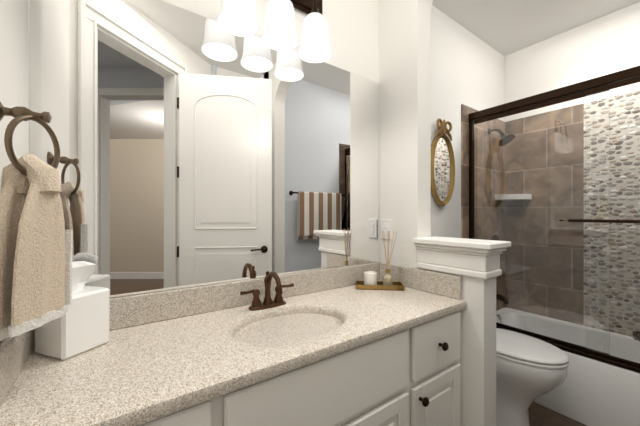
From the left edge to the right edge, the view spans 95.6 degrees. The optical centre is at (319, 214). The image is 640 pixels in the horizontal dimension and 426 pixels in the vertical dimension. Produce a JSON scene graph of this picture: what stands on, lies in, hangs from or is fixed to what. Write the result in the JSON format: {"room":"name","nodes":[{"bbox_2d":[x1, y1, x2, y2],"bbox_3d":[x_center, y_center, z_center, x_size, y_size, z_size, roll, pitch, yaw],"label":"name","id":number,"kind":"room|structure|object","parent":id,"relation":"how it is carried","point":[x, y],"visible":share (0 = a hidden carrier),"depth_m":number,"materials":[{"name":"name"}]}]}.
{"room":"bathroom","nodes":[
{"label":"bathroom","id":0,"kind":"room"},
{"bbox_2d":[0,0,28,342],"bbox_3d":[-0.364,-0.115,0.056,0.120,2.740,1.900,0,0,-36],"label":"wall","id":1,"kind":"structure","parent":0,"point":[14,53],"depth_m":0.74,"materials":[{"name":"white paint"}]},
{"bbox_2d":[0,102,72,339],"bbox_3d":[-0.626,0.001,0.633,0.123,0.491,0.159,0,0,-36],"label":"towel ring","id":2,"kind":"object","parent":1,"relation":"attached to","point":[36,238],"visible":1,"depth_m":0.61,"materials":[{"name":"beige fabric"}]},
{"bbox_2d":[29,0,503,297],"bbox_3d":[0.396,-0.115,1.839,3.430,2.740,0.120,0,0,-36],"label":"wall","id":3,"kind":"structure","parent":0,"point":[467,67],"depth_m":2.10,"materials":[{"name":"white paint"}]},
{"bbox_2d":[30,0,378,297],"bbox_3d":[-0.255,-0.254,1.297,1.494,1.063,0.005,0,0,-36],"label":"vanity mirror","id":4,"kind":"object","parent":3,"relation":"attached to","point":[197,149],"visible":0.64,"depth_m":1.12,"materials":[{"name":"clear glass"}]},
{"bbox_2d":[217,0,331,62],"bbox_3d":[-0.180,-0.914,1.229,0.600,0.372,0.203,0,0,-36],"label":"sconce","id":5,"kind":"object","parent":3,"relation":"attached to","point":[239,19],"visible":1,"depth_m":1.23,"materials":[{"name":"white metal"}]},
{"bbox_2d":[431,118,454,205],"bbox_3d":[0.884,-0.373,2.076,0.290,0.616,0.038,0,0,-36],"label":"oval mirror","id":6,"kind":"object","parent":3,"relation":"attached to","point":[442,170],"visible":0.98,"depth_m":2.07,"materials":[{"name":"gold metal"}]},
{"bbox_2d":[461,104,477,238],"bbox_3d":[1.421,0.195,2.491,0.765,2.120,0.012,0,0,-36],"label":"tile trim","id":7,"kind":"structure","parent":3,"relation":"attached to","point":[466,111],"depth_m":2.29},
{"bbox_2d":[469,65,639,372],"bbox_3d":[1.622,0.024,1.702,0.092,1.661,1.506,0,0,-36],"label":"shower door frame","id":8,"kind":"object","parent":3,"relation":"attached to","point":[554,187],"visible":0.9,"depth_m":1.83,"materials":[{"name":"clear glass"}]},
{"bbox_2d":[379,0,432,268],"bbox_3d":[0.842,-0.115,1.151,0.115,2.740,1.520,0,0,-36],"label":"wall","id":9,"kind":"structure","parent":0,"point":[405,116],"depth_m":1.58,"materials":[{"name":"white paint"}]},
{"bbox_2d":[381,219,390,238],"bbox_3d":[0.382,0.083,1.685,0.009,0.115,0.070,0,0,-36],"label":"outlet","id":10,"kind":"object","parent":9,"relation":"attached to","point":[385,225],"visible":0.96,"depth_m":1.68,"materials":[{"name":"white plastic"}]},
{"bbox_2d":[413,236,510,425],"bbox_3d":[0.666,0.687,1.396,0.205,1.136,0.379,0,0,-36],"label":"wall","id":11,"kind":"structure","parent":0,"point":[474,264],"depth_m":1.29,"materials":[{"name":"white paint"}]},
{"bbox_2d":[432,0,639,55],"bbox_3d":[2.407,-1.525,-1.836,9.390,0.080,9.000,0,0,-36],"label":"ceiling","id":12,"kind":"structure","parent":0,"point":[505,27],"depth_m":2.17,"materials":[{"name":"white paint"}]},
{"bbox_2d":[528,402,586,425],"bbox_3d":[2.407,1.295,-1.836,9.390,0.080,9.000,0,0,-36],"label":"floor","id":13,"kind":"structure","parent":0,"point":[540,415],"depth_m":1.79,"materials":[{"name":"tile"}]},
{"bbox_2d":[0,262,466,425],"bbox_3d":[-0.096,0.766,1.074,1.496,0.973,0.551,0,0,-36],"label":"bathroom vanity","id":14,"kind":"object","parent":13,"relation":"on","point":[330,347],"visible":0.98,"depth_m":0.92,"materials":[{"name":"white stone"}]},
{"bbox_2d":[35,261,109,359],"bbox_3d":[-0.710,0.259,0.837,0.125,0.250,0.125,0,0,19],"label":"tissue box","id":15,"kind":"object","parent":14,"relation":"on","point":[81,325],"visible":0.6,"depth_m":0.81,"materials":[{"name":"white ceramic"}]},
{"bbox_2d":[240,271,293,310],"bbox_3d":[-0.193,0.308,1.184,0.241,0.152,0.148,0,0,-36],"label":"faucet","id":16,"kind":"object","parent":14,"relation":"on","point":[257,304],"visible":1,"depth_m":1.19,"materials":[{"name":"brown metal"}]},
{"bbox_2d":[356,231,403,290],"bbox_3d":[0.312,0.234,1.532,0.244,0.300,0.104,0,0,6],"label":"tray","id":17,"kind":"object","parent":14,"relation":"on","point":[370,282],"visible":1,"depth_m":1.51,"materials":[{"name":"gold metal"}]},
{"bbox_2d":[496,328,568,425],"bbox_3d":[1.091,0.853,1.811,0.470,0.800,0.719,0,0,-36],"label":"toilet","id":18,"kind":"object","parent":13,"relation":"on","point":[529,369],"visible":0.5,"depth_m":1.61,"materials":[{"name":"white ceramic"}]},
{"bbox_2d":[533,350,639,425],"bbox_3d":[1.883,1.054,1.895,0.676,0.398,1.492,0,0,-36],"label":"bathtub","id":19,"kind":"object","parent":13,"relation":"on","point":[590,392],"visible":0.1,"depth_m":1.69,"materials":[{"name":"white ceramic"}]},
{"bbox_2d":[504,2,639,103],"bbox_3d":[2.254,-0.115,2.085,0.120,2.740,1.640,0,0,-36],"label":"wall","id":20,"kind":"structure","parent":0,"point":[605,45],"depth_m":2.29,"materials":[{"name":"white paint"}]},
{"bbox_3d":[0.393,-0.115,-0.040,1.148,2.740,0.923,0,0,-36],"label":"wall","id":21,"kind":"structure","parent":0,"visible":0},
{"bbox_2d":[632,331,639,341],"bbox_3d":[0.674,0.034,0.402,0.703,2.418,0.400,0,0,-36],"label":"entry door","id":22,"kind":"structure","parent":21,"relation":"in","point":[636,335],"depth_m":0.70,"materials":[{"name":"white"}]}
]}

